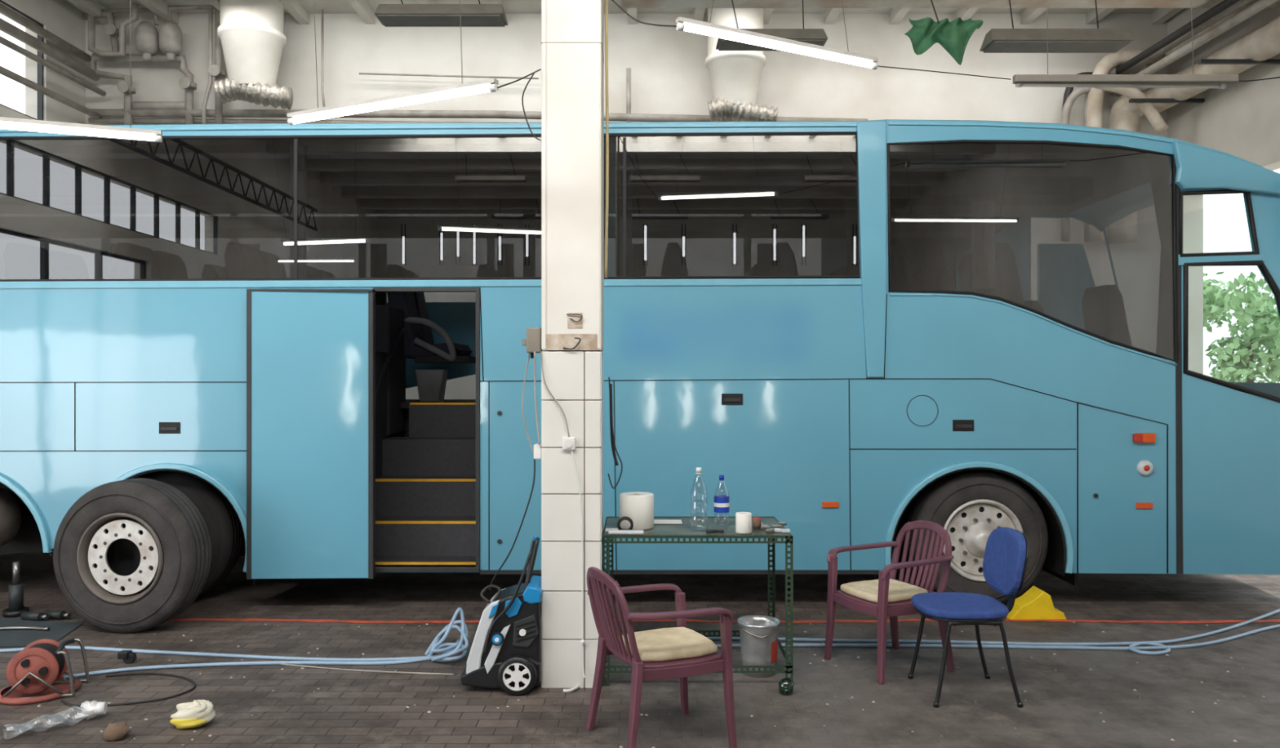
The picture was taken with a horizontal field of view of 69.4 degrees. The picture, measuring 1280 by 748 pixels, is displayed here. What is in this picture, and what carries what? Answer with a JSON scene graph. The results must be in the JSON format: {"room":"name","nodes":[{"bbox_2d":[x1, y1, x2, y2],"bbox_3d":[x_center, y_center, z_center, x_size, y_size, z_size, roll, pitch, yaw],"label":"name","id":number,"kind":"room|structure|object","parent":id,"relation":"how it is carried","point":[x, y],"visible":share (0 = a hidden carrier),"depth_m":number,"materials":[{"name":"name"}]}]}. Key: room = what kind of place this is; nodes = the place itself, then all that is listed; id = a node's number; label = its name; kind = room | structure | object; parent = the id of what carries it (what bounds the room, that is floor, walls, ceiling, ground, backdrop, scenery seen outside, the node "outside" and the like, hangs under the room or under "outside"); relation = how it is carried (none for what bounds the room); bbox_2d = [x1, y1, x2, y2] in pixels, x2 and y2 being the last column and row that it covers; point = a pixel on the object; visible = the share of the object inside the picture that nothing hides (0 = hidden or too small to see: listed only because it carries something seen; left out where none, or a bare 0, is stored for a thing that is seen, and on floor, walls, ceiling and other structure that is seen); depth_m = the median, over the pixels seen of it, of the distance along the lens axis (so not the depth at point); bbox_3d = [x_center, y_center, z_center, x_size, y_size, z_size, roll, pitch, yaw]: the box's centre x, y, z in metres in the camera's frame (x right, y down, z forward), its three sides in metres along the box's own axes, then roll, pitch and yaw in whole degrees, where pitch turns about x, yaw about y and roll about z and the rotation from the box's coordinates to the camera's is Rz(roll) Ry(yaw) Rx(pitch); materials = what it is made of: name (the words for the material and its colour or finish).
{"room":"auto repair garage","nodes":[
{"label":"auto repair garage","id":0,"kind":"room"},
{"bbox_2d":[0,0,85,279],"bbox_3d":[-7.325,-1.480,0.000,0.250,6.400,24.000,0,0,0],"label":"wall","id":1,"kind":"structure","parent":0,"point":[60,18],"depth_m":11.36,"materials":[{"name":"paint"}]},
{"bbox_2d":[0,0,43,119],"bbox_3d":[-7.260,-3.630,10.100,0.060,1.250,2.250,0,0,0],"label":"window","id":2,"kind":"structure","parent":1,"relation":"in","point":[40,67],"depth_m":11.18,"materials":[{"name":"metal"}]},
{"bbox_2d":[541,0,604,351],"bbox_3d":[-0.376,-2.405,5.210,0.330,4.551,0.349,0,0,0],"label":"pillar","id":3,"kind":"structure","parent":0,"point":[575,70],"depth_m":5.06,"materials":[{"name":"paint"}]},
{"bbox_2d":[521,73,540,141],"bbox_3d":[-0.594,-1.461,5.045,0.104,0.377,0.019,0,0,0],"label":"wire","id":4,"kind":"object","parent":3,"relation":"attached to","point":[531,77],"visible":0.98,"depth_m":5.05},
{"bbox_2d":[522,327,542,358],"bbox_3d":[-0.601,-0.173,5.150,0.106,0.170,0.100,0,0,0],"label":"junction box","id":5,"kind":"object","parent":3,"relation":"attached to","point":[533,341],"visible":0.83,"depth_m":5.10,"materials":[{"name":"beige plastic"}]},
{"bbox_2d":[546,0,546,333],"bbox_3d":[-0.513,-2.213,5.057,0.003,4.135,0.006,0,0,0],"label":"joint","id":6,"kind":"object","parent":3,"relation":"attached to","point":[546,0],"visible":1,"depth_m":5.06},
{"bbox_2d":[545,333,597,350],"bbox_3d":[-0.376,-0.175,5.056,0.282,0.089,0.007,0,0,0],"label":"worn patch","id":7,"kind":"object","parent":3,"relation":"attached to","point":[553,341],"visible":1,"depth_m":5.05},
{"bbox_2d":[563,337,581,349],"bbox_3d":[-0.370,-0.166,5.032,0.103,0.068,0.010,0,0,14],"label":"hook","id":8,"kind":"object","parent":3,"relation":"attached to","point":[578,343],"visible":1,"depth_m":5.02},
{"bbox_2d":[541,41,604,61],"bbox_3d":[-0.376,-1.814,5.220,0.334,0.004,0.332,0,0,0],"label":"joint","id":9,"kind":"object","parent":3,"relation":"attached to","point":[541,42],"visible":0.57,"depth_m":5.05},
{"bbox_2d":[567,312,582,328],"bbox_3d":[-0.355,-0.293,5.056,0.082,0.085,0.007,0,0,0],"label":"worn patch","id":10,"kind":"object","parent":3,"relation":"attached to","point":[571,324],"visible":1,"depth_m":5.05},
{"bbox_2d":[604,0,608,277],"bbox_3d":[-0.190,-1.683,5.250,0.026,2.273,0.018,0,0,0],"label":"rope","id":11,"kind":"object","parent":3,"relation":"attached to","point":[606,1],"visible":1,"depth_m":5.24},
{"bbox_2d":[65,0,1158,13],"bbox_3d":[-0.175,-4.805,0.000,14.650,0.250,24.600,0,0,0],"label":"ceiling","id":12,"kind":"structure","parent":0,"point":[329,6],"depth_m":11.84,"materials":[{"name":"concrete"}]},
{"bbox_2d":[0,0,162,142],"bbox_3d":[-2.998,-2.878,4.693,1.024,3.324,0.083,0,0,-15],"label":"lamp","id":13,"kind":"object","parent":12,"relation":"hanging from","point":[11,123],"visible":1,"depth_m":4.73,"materials":[{"name":"white"}]},
{"bbox_2d":[67,0,107,24],"bbox_3d":[-6.900,-4.610,0.000,0.120,0.140,24.000,0,0,0],"label":"rib","id":14,"kind":"object","parent":12,"relation":"attached to","point":[91,7],"depth_m":11.55,"materials":[{"name":"concrete"}]},
{"bbox_2d":[137,0,178,24],"bbox_3d":[-6.050,-4.610,0.000,0.120,0.140,24.000,0,0,0],"label":"rib","id":15,"kind":"object","parent":12,"relation":"attached to","point":[159,7],"depth_m":11.59,"materials":[{"name":"concrete"}]},
{"bbox_2d":[207,0,219,10],"bbox_3d":[-5.200,-4.610,0.000,0.120,0.140,24.000,0,0,0],"label":"rib","id":16,"kind":"object","parent":12,"relation":"attached to","point":[215,3],"depth_m":11.31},
{"bbox_2d":[213,0,293,109],"bbox_3d":[-4.676,-3.940,11.300,0.910,1.480,0.779,0,0,0],"label":"ventilation duct","id":17,"kind":"object","parent":12,"relation":"hanging from","point":[251,33],"visible":1,"depth_m":11.06,"materials":[{"name":"paint"}]},
{"bbox_2d":[279,0,309,24],"bbox_3d":[-4.350,-4.610,0.000,0.120,0.140,24.000,0,0,0],"label":"rib","id":18,"kind":"object","parent":12,"relation":"attached to","point":[294,7],"depth_m":11.64,"materials":[{"name":"concrete"}]},
{"bbox_2d":[346,0,374,24],"bbox_3d":[-3.500,-4.610,0.000,0.120,0.140,24.000,0,0,0],"label":"rib","id":19,"kind":"object","parent":12,"relation":"attached to","point":[362,7],"depth_m":11.64,"materials":[{"name":"concrete"}]},
{"bbox_2d":[287,0,541,124],"bbox_3d":[-1.148,-2.930,4.923,1.287,3.220,0.695,0,0,23],"label":"lamp","id":20,"kind":"object","parent":12,"relation":"hanging from","point":[488,85],"depth_m":4.62,"materials":[{"name":"white"}]},
{"bbox_2d":[417,0,435,4],"bbox_3d":[-2.650,-4.610,0.000,0.120,0.140,24.000,0,0,0],"label":"rib","id":21,"kind":"object","parent":12,"relation":"attached to","point":[420,2],"depth_m":11.31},
{"bbox_2d":[373,0,507,26],"bbox_3d":[-1.981,-3.986,9.000,1.350,1.112,0.312,0,0,0],"label":"fluorescent light fixture","id":22,"kind":"object","parent":12,"relation":"hanging from","point":[402,15],"visible":1,"depth_m":8.90,"materials":[{"name":"metal"}]},
{"bbox_2d":[377,13,505,26],"bbox_3d":[-1.928,-3.442,9.000,1.188,0.023,0.280,0,0,0],"label":"diffuser","id":23,"kind":"object","parent":22,"relation":"attached to","point":[386,20],"depth_m":8.96,"materials":[{"name":"metal"}]},
{"bbox_2d":[83,2,867,124],"bbox_3d":[-2.076,-3.945,11.652,9.949,1.783,0.365,0,0,0],"label":"pipes","id":24,"kind":"object","parent":12,"relation":"attached to","point":[146,33],"visible":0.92,"depth_m":11.70,"materials":[{"name":"metal"}]},
{"bbox_2d":[0,3,106,119],"bbox_3d":[-6.957,-3.660,8.900,0.285,0.840,5.800,0,0,0],"label":"pipes","id":25,"kind":"object","parent":24,"relation":"attached to","point":[6,27],"visible":1,"depth_m":10.76,"materials":[{"name":"metal"}]},
{"bbox_2d":[487,0,506,15],"bbox_3d":[-1.800,-4.610,0.000,0.120,0.140,24.000,0,0,0],"label":"rib","id":26,"kind":"object","parent":12,"relation":"attached to","point":[490,2],"depth_m":11.31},
{"bbox_2d":[705,8,777,121],"bbox_3d":[1.239,-3.835,11.400,0.867,1.691,0.745,0,0,0],"label":"ventilation duct","id":27,"kind":"object","parent":12,"relation":"hanging from","point":[735,76],"visible":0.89,"depth_m":11.16,"materials":[{"name":"paint"}]},
{"bbox_2d":[715,0,827,50],"bbox_3d":[1.293,-3.902,9.200,1.098,1.278,0.312,0,0,0],"label":"fluorescent light fixture","id":28,"kind":"object","parent":12,"relation":"hanging from","point":[819,37],"visible":0.67,"depth_m":9.11,"materials":[{"name":"metal"}]},
{"bbox_2d":[718,39,825,50],"bbox_3d":[1.304,-3.275,9.200,1.021,0.023,0.280,0,0,0],"label":"diffuser","id":29,"kind":"object","parent":28,"relation":"attached to","point":[723,44],"depth_m":9.18,"materials":[{"name":"plastic"}]},
{"bbox_2d":[612,0,1010,79],"bbox_3d":[1.014,-3.085,5.355,2.344,2.910,1.049,0,0,-32],"label":"lamp","id":30,"kind":"object","parent":12,"relation":"hanging from","point":[683,24],"depth_m":4.71,"materials":[{"name":"white"}]},
{"bbox_2d":[904,0,982,65],"bbox_3d":[2.846,-3.738,8.800,0.802,1.608,0.159,0,0,0],"label":"rag","id":31,"kind":"object","parent":12,"relation":"hanging from","point":[953,36],"visible":1,"depth_m":8.80,"materials":[{"name":"fabric"}]},
{"bbox_2d":[979,0,1134,53],"bbox_3d":[3.871,-3.787,8.600,1.310,1.507,0.312,0,0,0],"label":"fluorescent light fixture","id":32,"kind":"object","parent":12,"relation":"hanging from","point":[1012,40],"visible":1,"depth_m":8.50,"materials":[{"name":"metal"}]},
{"bbox_2d":[982,40,1130,53],"bbox_3d":[3.871,-3.046,8.600,1.254,0.023,0.280,0,0,0],"label":"diffuser","id":33,"kind":"object","parent":32,"relation":"attached to","point":[990,46],"depth_m":8.57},
{"bbox_2d":[1013,0,1279,88],"bbox_3d":[3.264,-3.139,5.610,2.017,2.802,0.120,0,0,0],"label":"lamp","id":34,"kind":"object","parent":12,"relation":"hanging from","point":[1158,81],"depth_m":5.55,"materials":[{"name":"white plastic"}]},
{"bbox_2d":[85,13,1167,399],"bbox_3d":[-0.175,-1.480,12.125,14.650,6.400,0.250,0,0,0],"label":"wall","id":35,"kind":"structure","parent":0,"point":[669,74],"depth_m":12.00,"materials":[{"name":"paint"}]},
{"bbox_2d":[0,550,1279,747],"bbox_3d":[-0.175,1.795,0.000,14.650,0.150,24.600,0,0,0],"label":"floor","id":36,"kind":"structure","parent":0,"point":[1062,708],"depth_m":5.17,"materials":[{"name":"concrete"}]},
{"bbox_2d":[2,560,29,617],"bbox_3d":[-4.456,1.530,6.600,0.160,0.380,0.160,0,0,0],"label":"jack","id":37,"kind":"object","parent":36,"relation":"on","point":[15,589],"visible":0.94,"depth_m":6.57,"materials":[{"name":"black metal"}]},
{"bbox_2d":[0,676,81,704],"bbox_3d":[-3.243,1.704,4.983,0.400,0.027,0.400,0,0,-15],"label":"tray","id":38,"kind":"object","parent":36,"relation":"on","point":[29,695],"depth_m":4.91,"materials":[{"name":"plastic"}]},
{"bbox_2d":[0,609,82,646],"bbox_3d":[-4.318,1.685,6.204,1.205,0.057,0.790,0,0,0],"label":"mat","id":39,"kind":"object","parent":36,"relation":"on","point":[14,632],"visible":1,"depth_m":6.18,"materials":[{"name":"rubber"}]},
{"bbox_2d":[20,611,44,620],"bbox_3d":[-4.229,1.685,6.432,0.143,0.056,0.056,0,0,12],"label":"socket","id":40,"kind":"object","parent":39,"relation":"on","point":[25,615],"depth_m":6.41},
{"bbox_2d":[43,609,66,618],"bbox_3d":[-4.102,1.685,6.475,0.143,0.056,0.056,0,0,12],"label":"socket","id":41,"kind":"object","parent":39,"relation":"on","point":[53,614],"depth_m":6.45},
{"bbox_2d":[0,638,89,704],"bbox_3d":[-3.237,1.585,4.985,0.412,0.268,0.400,0,0,-15],"label":"cable reel","id":42,"kind":"object","parent":36,"relation":"on","point":[34,673],"visible":1,"depth_m":4.91,"materials":[{"name":"red plastic"}]},
{"bbox_2d":[20,658,30,667],"bbox_3d":[-3.244,1.528,4.880,0.040,0.040,0.020,0,0,-15],"label":"outlet","id":43,"kind":"object","parent":42,"relation":"attached to","point":[24,663],"depth_m":4.87,"materials":[{"name":"black plastic"}]},
{"bbox_2d":[21,677,30,685],"bbox_3d":[-3.243,1.623,4.880,0.040,0.040,0.020,0,0,-15],"label":"outlet","id":44,"kind":"object","parent":42,"relation":"attached to","point":[24,681],"depth_m":4.87,"materials":[{"name":"black plastic"}]},
{"bbox_2d":[38,666,48,675],"bbox_3d":[-3.164,1.575,4.901,0.040,0.040,0.020,0,0,-15],"label":"outlet","id":45,"kind":"object","parent":42,"relation":"attached to","point":[42,670],"depth_m":4.89,"materials":[{"name":"black plastic"}]},
{"bbox_2d":[4,700,106,738],"bbox_3d":[-2.841,1.674,4.503,0.147,0.101,0.432,0,0,42],"label":"plastic bag","id":46,"kind":"object","parent":36,"relation":"on","point":[91,709],"visible":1,"depth_m":4.58,"materials":[{"name":"plastic"}]},
{"bbox_2d":[102,720,131,741],"bbox_3d":[-2.465,1.684,4.358,0.133,0.083,0.097,0,0,0],"label":"clod","id":47,"kind":"object","parent":36,"relation":"on","point":[114,731],"visible":1,"depth_m":4.33,"materials":[{"name":"soil"}]},
{"bbox_2d":[117,649,137,663],"bbox_3d":[-3.051,1.685,5.500,0.090,0.070,0.060,0,0,0],"label":"plug","id":48,"kind":"object","parent":36,"relation":"on","point":[128,656],"visible":1,"depth_m":5.48,"materials":[{"name":"black plastic"}]},
{"bbox_2d":[60,672,195,706],"bbox_3d":[-2.733,1.714,5.028,0.608,0.012,0.530,0,0,0],"label":"cord","id":49,"kind":"object","parent":36,"relation":"on","point":[129,673],"visible":0.9,"depth_m":4.96,"materials":[{"name":"rubber"}]},
{"bbox_2d":[53,477,211,632],"bbox_3d":[-3.412,1.214,6.216,1.010,1.010,0.312,0,0,6],"label":"wheel","id":50,"kind":"object","parent":36,"relation":"on","point":[131,555],"visible":1,"depth_m":6.10,"materials":[{"name":"rubber"}]},
{"bbox_2d":[169,699,215,728],"bbox_3d":[-2.190,1.663,4.528,0.216,0.133,0.170,0,0,0],"label":"rag","id":51,"kind":"object","parent":36,"relation":"on","point":[197,713],"visible":1,"depth_m":4.48,"materials":[{"name":"fabric"}]},
{"bbox_2d":[280,663,453,675],"bbox_3d":[-1.634,1.715,5.363,1.157,0.010,0.044,0,0,10],"label":"cord","id":52,"kind":"object","parent":36,"relation":"on","point":[291,664],"visible":1,"depth_m":5.33,"materials":[{"name":"rubber"}]},
{"bbox_2d":[460,536,542,695],"bbox_3d":[-0.753,1.312,5.145,0.437,0.817,0.430,0,0,0],"label":"washer","id":53,"kind":"object","parent":36,"relation":"on","point":[505,652],"visible":0.98,"depth_m":4.99,"materials":[{"name":"black plastic"}]},
{"bbox_2d":[542,351,600,687],"bbox_3d":[-0.376,0.797,5.220,0.310,1.845,0.308,0,0,0],"label":"tile grout","id":54,"kind":"object","parent":36,"relation":"on","point":[584,399],"visible":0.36,"depth_m":5.07,"materials":[{"name":"tile"}]},
{"bbox_2d":[541,351,604,688],"bbox_3d":[-0.376,0.798,5.220,0.330,1.841,0.328,0,0,0],"label":"tiles","id":55,"kind":"structure","parent":54,"relation":"attached to","point":[563,371],"depth_m":5.06,"materials":[{"name":"tile"}]},
{"bbox_2d":[488,351,585,677],"bbox_3d":[-0.578,0.762,5.097,0.580,1.780,0.090,0,0,20],"label":"cables","id":56,"kind":"object","parent":55,"relation":"attached to","point":[535,384],"visible":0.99,"depth_m":5.07,"materials":[{"name":"grey paint"}]},
{"bbox_2d":[533,443,542,458],"bbox_3d":[-0.563,0.428,5.110,0.042,0.080,0.080,0,0,0],"label":"light switch","id":57,"kind":"object","parent":55,"relation":"attached to","point":[537,448],"visible":0.78,"depth_m":5.07,"materials":[{"name":"white plastic"}]},
{"bbox_2d":[562,436,575,449],"bbox_3d":[-0.388,0.379,5.039,0.070,0.070,0.034,0,0,0],"label":"wall socket","id":58,"kind":"object","parent":55,"relation":"attached to","point":[568,442],"visible":1,"depth_m":5.03,"materials":[{"name":"white plastic"}]},
{"bbox_2d":[607,377,622,488],"bbox_3d":[-0.144,0.337,5.282,0.091,0.637,0.034,0,0,32],"label":"cable loop","id":59,"kind":"object","parent":55,"relation":"hanging from","point":[612,439],"visible":1,"depth_m":5.29,"materials":[{"name":"black plastic"}]},
{"bbox_2d":[563,639,585,692],"bbox_3d":[-0.333,1.583,5.056,0.081,0.270,0.220,0,0,29],"label":"hose","id":60,"kind":"object","parent":36,"relation":"on","point":[576,686],"visible":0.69,"depth_m":5.01,"materials":[{"name":"plastic"}]},
{"bbox_2d":[13,622,1264,747],"bbox_3d":[-0.032,1.716,4.997,8.326,0.009,2.798,0,0,0],"label":"debris","id":61,"kind":"object","parent":36,"relation":"on","point":[873,701],"visible":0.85,"depth_m":4.87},
{"bbox_2d":[0,119,1279,603],"bbox_3d":[-0.824,-0.113,7.940,12.037,3.667,2.900,0,0,2],"label":"coach bus","id":62,"kind":"object","parent":36,"relation":"on","point":[919,375],"visible":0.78,"depth_m":6.70,"materials":[{"name":"blue paint"}]},
{"bbox_2d":[244,243,260,250],"bbox_3d":[-3.820,-0.955,9.080,0.160,0.650,0.050,0,0,0],"label":"curtain","id":63,"kind":"object","parent":62,"relation":"hanging from","point":[257,246],"depth_m":9.07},
{"bbox_2d":[756,243,773,264],"bbox_3d":[1.230,-0.955,9.080,0.160,0.650,0.050,0,0,0],"label":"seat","id":64,"kind":"object","parent":62,"relation":"hanging from","point":[762,249],"depth_m":9.08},
{"bbox_2d":[822,502,838,507],"bbox_3d":[1.379,0.947,6.692,0.118,0.041,0.016,0,0,0],"label":"marker lamp","id":65,"kind":"object","parent":62,"relation":"attached to","point":[824,504],"depth_m":6.68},
{"bbox_2d":[898,243,911,282],"bbox_3d":[2.580,-0.955,9.080,0.160,0.650,0.050,0,0,0],"label":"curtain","id":66,"kind":"object","parent":62,"relation":"hanging from","point":[906,248],"depth_m":9.07,"materials":[{"name":"fabric"}]},
{"bbox_2d":[939,243,956,290],"bbox_3d":[3.030,-0.955,9.080,0.160,0.650,0.050,0,0,0],"label":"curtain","id":67,"kind":"object","parent":62,"relation":"hanging from","point":[948,252],"depth_m":9.07,"materials":[{"name":"fabric"}]},
{"bbox_2d":[971,200,995,288],"bbox_3d":[2.535,-0.955,6.820,0.170,0.650,0.050,0,0,0],"label":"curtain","id":68,"kind":"object","parent":62,"relation":"hanging from","point":[983,212],"depth_m":6.82,"materials":[{"name":"fabric"}]},
{"bbox_2d":[1132,433,1142,441],"bbox_3d":[3.599,0.462,6.680,0.059,0.059,0.040,0,0,0],"label":"marker lamp","id":69,"kind":"object","parent":62,"relation":"attached to","point":[1135,437],"depth_m":6.66,"materials":[{"name":"red plastic"}]},
{"bbox_2d":[1135,502,1152,508],"bbox_3d":[3.652,0.953,6.692,0.118,0.041,0.016,0,0,0],"label":"marker lamp","id":70,"kind":"object","parent":62,"relation":"attached to","point":[1138,505],"depth_m":6.68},
{"bbox_2d":[1137,460,1153,475],"bbox_3d":[3.658,0.681,6.685,0.112,0.112,0.030,0,0,0],"label":"round lamp","id":71,"kind":"object","parent":62,"relation":"attached to","point":[1144,468],"depth_m":6.67,"materials":[{"name":"white plastic"}]},
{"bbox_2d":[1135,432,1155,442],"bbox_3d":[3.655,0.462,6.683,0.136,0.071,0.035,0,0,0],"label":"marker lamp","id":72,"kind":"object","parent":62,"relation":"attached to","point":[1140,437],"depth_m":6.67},
{"bbox_2d":[0,607,1279,680],"bbox_3d":[0.334,1.586,5.796,9.650,0.268,1.079,0,0,-8],"label":"hose","id":73,"kind":"object","parent":36,"relation":"on","point":[453,648],"visible":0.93,"depth_m":5.74,"materials":[{"name":"rubber"}]},
{"bbox_2d":[586,566,737,747],"bbox_3d":[0.068,1.307,4.346,0.596,0.831,0.586,0,0,-24],"label":"armchair","id":74,"kind":"object","parent":36,"relation":"on","point":[680,651],"visible":1,"depth_m":4.22,"materials":[{"name":"plastic"}]},
{"bbox_2d":[617,626,717,662],"bbox_3d":[0.123,1.276,4.370,0.410,0.045,0.387,0,0,-24],"label":"cushion","id":75,"kind":"object","parent":74,"relation":"on","point":[675,644],"depth_m":4.27,"materials":[{"name":"fabric"}]},
{"bbox_2d":[601,515,793,685],"bbox_3d":[0.318,1.307,5.450,1.055,0.826,0.705,0,0,0],"label":"table","id":76,"kind":"object","parent":36,"relation":"on","point":[684,531],"visible":0.62,"depth_m":5.16,"materials":[{"name":"green paint"}]},
{"bbox_2d":[617,515,633,529],"bbox_3d":[-0.082,0.847,5.190,0.090,0.090,0.040,0,0,0],"label":"tape roll","id":77,"kind":"object","parent":76,"relation":"on","point":[624,517],"visible":0.92,"depth_m":5.17,"materials":[{"name":"black plastic"}]},
{"bbox_2d":[608,529,644,534],"bbox_3d":[-0.077,0.881,5.144,0.200,0.022,0.037,0,0,0],"label":"packet","id":78,"kind":"object","parent":76,"relation":"on","point":[610,531],"visible":1,"depth_m":5.13,"materials":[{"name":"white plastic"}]},
{"bbox_2d":[619,491,653,529],"bbox_3d":[-0.019,0.795,5.380,0.200,0.194,0.200,0,0,0],"label":"paper towel roll","id":79,"kind":"object","parent":76,"relation":"on","point":[638,506],"visible":0.94,"depth_m":5.30,"materials":[{"name":"white paper"}]},
{"bbox_2d":[653,519,682,524],"bbox_3d":[0.151,0.890,5.570,0.200,0.003,0.140,0,0,0],"label":"paper sheet","id":80,"kind":"object","parent":76,"relation":"on","point":[655,521],"visible":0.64,"depth_m":5.54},
{"bbox_2d":[690,466,706,530],"bbox_3d":[0.337,0.715,5.300,0.098,0.355,0.098,0,0,0],"label":"water bottle","id":81,"kind":"object","parent":76,"relation":"on","point":[698,468],"visible":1,"depth_m":5.29,"materials":[{"name":"plastic"}]},
{"bbox_2d":[705,528,724,533],"bbox_3d":[0.421,0.884,5.195,0.104,0.013,0.064,0,0,0],"label":"pliers","id":82,"kind":"object","parent":76,"relation":"on","point":[708,531],"visible":1,"depth_m":5.19,"materials":[{"name":"black metal"}]},
{"bbox_2d":[713,475,729,525],"bbox_3d":[0.481,0.745,5.450,0.092,0.295,0.092,0,0,0],"label":"water bottle","id":83,"kind":"object","parent":76,"relation":"on","point":[721,504],"visible":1,"depth_m":5.42,"materials":[{"name":"plastic"}]},
{"bbox_2d":[735,511,751,533],"bbox_3d":[0.583,0.837,5.200,0.090,0.110,0.090,0,0,0],"label":"paper roll","id":84,"kind":"object","parent":76,"relation":"on","point":[743,519],"visible":1,"depth_m":5.16,"materials":[{"name":"paper"}]},
{"bbox_2d":[751,516,761,528],"bbox_3d":[0.676,0.862,5.350,0.052,0.060,0.052,0,0,0],"label":"jar","id":85,"kind":"object","parent":76,"relation":"on","point":[756,520],"visible":1,"depth_m":5.33,"materials":[{"name":"glass"}]},
{"bbox_2d":[760,521,790,532],"bbox_3d":[0.775,0.882,5.321,0.176,0.020,0.265,0,0,0],"label":"tools","id":86,"kind":"object","parent":76,"relation":"on","point":[776,528],"visible":0.98,"depth_m":5.29,"materials":[{"name":"metal"}]},
{"bbox_2d":[168,617,1279,623],"bbox_3d":[0.700,1.717,6.429,8.600,0.001,0.138,0,0,0],"label":"floor line","id":87,"kind":"object","parent":36,"relation":"on","point":[191,619],"depth_m":6.43,"materials":[{"name":"red paint"}]},
{"bbox_2d":[737,614,780,677],"bbox_3d":[0.684,1.570,5.317,0.244,0.300,0.251,0,0,0],"label":"metal bucket","id":88,"kind":"object","parent":36,"relation":"on","point":[758,634],"visible":0.82,"depth_m":5.24,"materials":[{"name":"metal"}]},
{"bbox_2d":[778,677,793,695],"bbox_3d":[0.785,1.680,4.967,0.080,0.080,0.080,0,0,0],"label":"caster wheel","id":89,"kind":"object","parent":36,"relation":"on","point":[785,685],"visible":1,"depth_m":4.94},
{"bbox_2d":[823,520,955,684],"bbox_3d":[1.492,1.307,5.475,0.596,0.831,0.586,0,0,-25],"label":"armchair","id":90,"kind":"object","parent":36,"relation":"on","point":[883,597],"visible":0.91,"depth_m":5.43,"materials":[{"name":"plastic"}]},
{"bbox_2d":[840,578,928,603],"bbox_3d":[1.437,1.276,5.449,0.410,0.045,0.387,0,0,-25],"label":"cushion","id":91,"kind":"object","parent":90,"relation":"on","point":[864,591],"depth_m":5.37,"materials":[{"name":"fabric"}]},
{"bbox_2d":[907,527,1029,707],"bbox_3d":[1.769,1.281,5.000,0.558,0.883,0.478,0,0,0],"label":"office chair","id":92,"kind":"object","parent":36,"relation":"on","point":[1006,557],"visible":1,"depth_m":4.89,"materials":[{"name":"fabric"}]},
{"bbox_2d":[1006,586,1066,619],"bbox_3d":[2.788,1.619,6.550,0.396,0.199,0.180,0,0,0],"label":"chock","id":93,"kind":"object","parent":36,"relation":"on","point":[1035,603],"visible":0.91,"depth_m":6.46,"materials":[{"name":"plastic"}]},
{"bbox_2d":[621,0,1279,8],"bbox_3d":[3.325,-4.310,9.775,7.050,0.740,0.350,0,0,0],"label":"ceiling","id":94,"kind":"structure","parent":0,"point":[624,3],"depth_m":9.83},
{"bbox_2d":[626,8,636,24],"bbox_3d":[-0.100,-4.610,0.000,0.120,0.140,24.000,0,0,0],"label":"rib","id":95,"kind":"object","parent":94,"relation":"attached to","point":[632,11],"depth_m":11.71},
{"bbox_2d":[693,8,705,21],"bbox_3d":[0.750,-4.610,0.000,0.120,0.140,24.000,0,0,0],"label":"rib","id":96,"kind":"object","parent":94,"relation":"attached to","point":[698,13],"depth_m":11.69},
{"bbox_2d":[763,8,773,24],"bbox_3d":[1.600,-4.610,0.000,0.120,0.140,24.000,0,0,0],"label":"rib","id":97,"kind":"object","parent":94,"relation":"attached to","point":[767,12],"depth_m":11.69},
{"bbox_2d":[823,8,841,24],"bbox_3d":[2.450,-4.610,0.000,0.120,0.140,24.000,0,0,0],"label":"rib","id":98,"kind":"object","parent":94,"relation":"attached to","point":[830,15],"depth_m":11.77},
{"bbox_2d":[889,8,910,24],"bbox_3d":[3.300,-4.610,0.000,0.120,0.140,24.000,0,0,0],"label":"rib","id":99,"kind":"object","parent":94,"relation":"attached to","point":[896,15],"depth_m":11.77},
{"bbox_2d":[955,8,978,20],"bbox_3d":[4.150,-4.610,0.000,0.120,0.140,24.000,0,0,0],"label":"rib","id":100,"kind":"object","parent":94,"relation":"attached to","point":[965,14],"depth_m":11.72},
{"bbox_2d":[1020,8,1046,24],"bbox_3d":[5.000,-4.610,0.000,0.120,0.140,24.000,0,0,0],"label":"rib","id":101,"kind":"object","parent":94,"relation":"attached to","point":[1028,15],"depth_m":11.78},
{"bbox_2d":[1085,8,1115,24],"bbox_3d":[5.850,-4.610,0.000,0.120,0.140,24.000,0,0,0],"label":"rib","id":102,"kind":"object","parent":94,"relation":"attached to","point":[1091,16],"depth_m":11.80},
{"bbox_2d":[1151,8,1183,24],"bbox_3d":[6.700,-4.610,0.000,0.120,0.140,24.000,0,0,0],"label":"rib","id":103,"kind":"object","parent":94,"relation":"attached to","point":[1160,15],"depth_m":11.79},
{"bbox_2d":[1167,5,1279,373],"bbox_3d":[6.975,-1.480,0.000,0.250,6.400,24.000,0,0,0],"label":"wall","id":104,"kind":"structure","parent":0,"point":[1241,119],"depth_m":10.93,"materials":[{"name":"paint"}]},
{"bbox_2d":[1060,0,1279,243],"bbox_3d":[6.068,-2.901,8.380,1.544,2.445,7.761,0,0,0],"label":"pipes","id":105,"kind":"object","parent":104,"relation":"attached to","point":[1255,47],"visible":0.62,"depth_m":11.14,"materials":[{"name":"metal"}]},
{"label":"outside","id":106,"kind":"structure","parent":0,"visible":0},
{"bbox_3d":[0.000,2.050,10.000,120.000,0.340,140.000,0,0,0],"label":"ground","id":107,"kind":"structure","parent":106,"visible":0},
{"bbox_2d":[1203,271,1279,382],"bbox_3d":[16.523,-0.474,24.817,3.446,4.708,3.496,0,0,0],"label":"tree","id":108,"kind":"object","parent":107,"relation":"on","point":[1215,301],"visible":0.87,"depth_m":24.75,"materials":[{"name":"green plant"}]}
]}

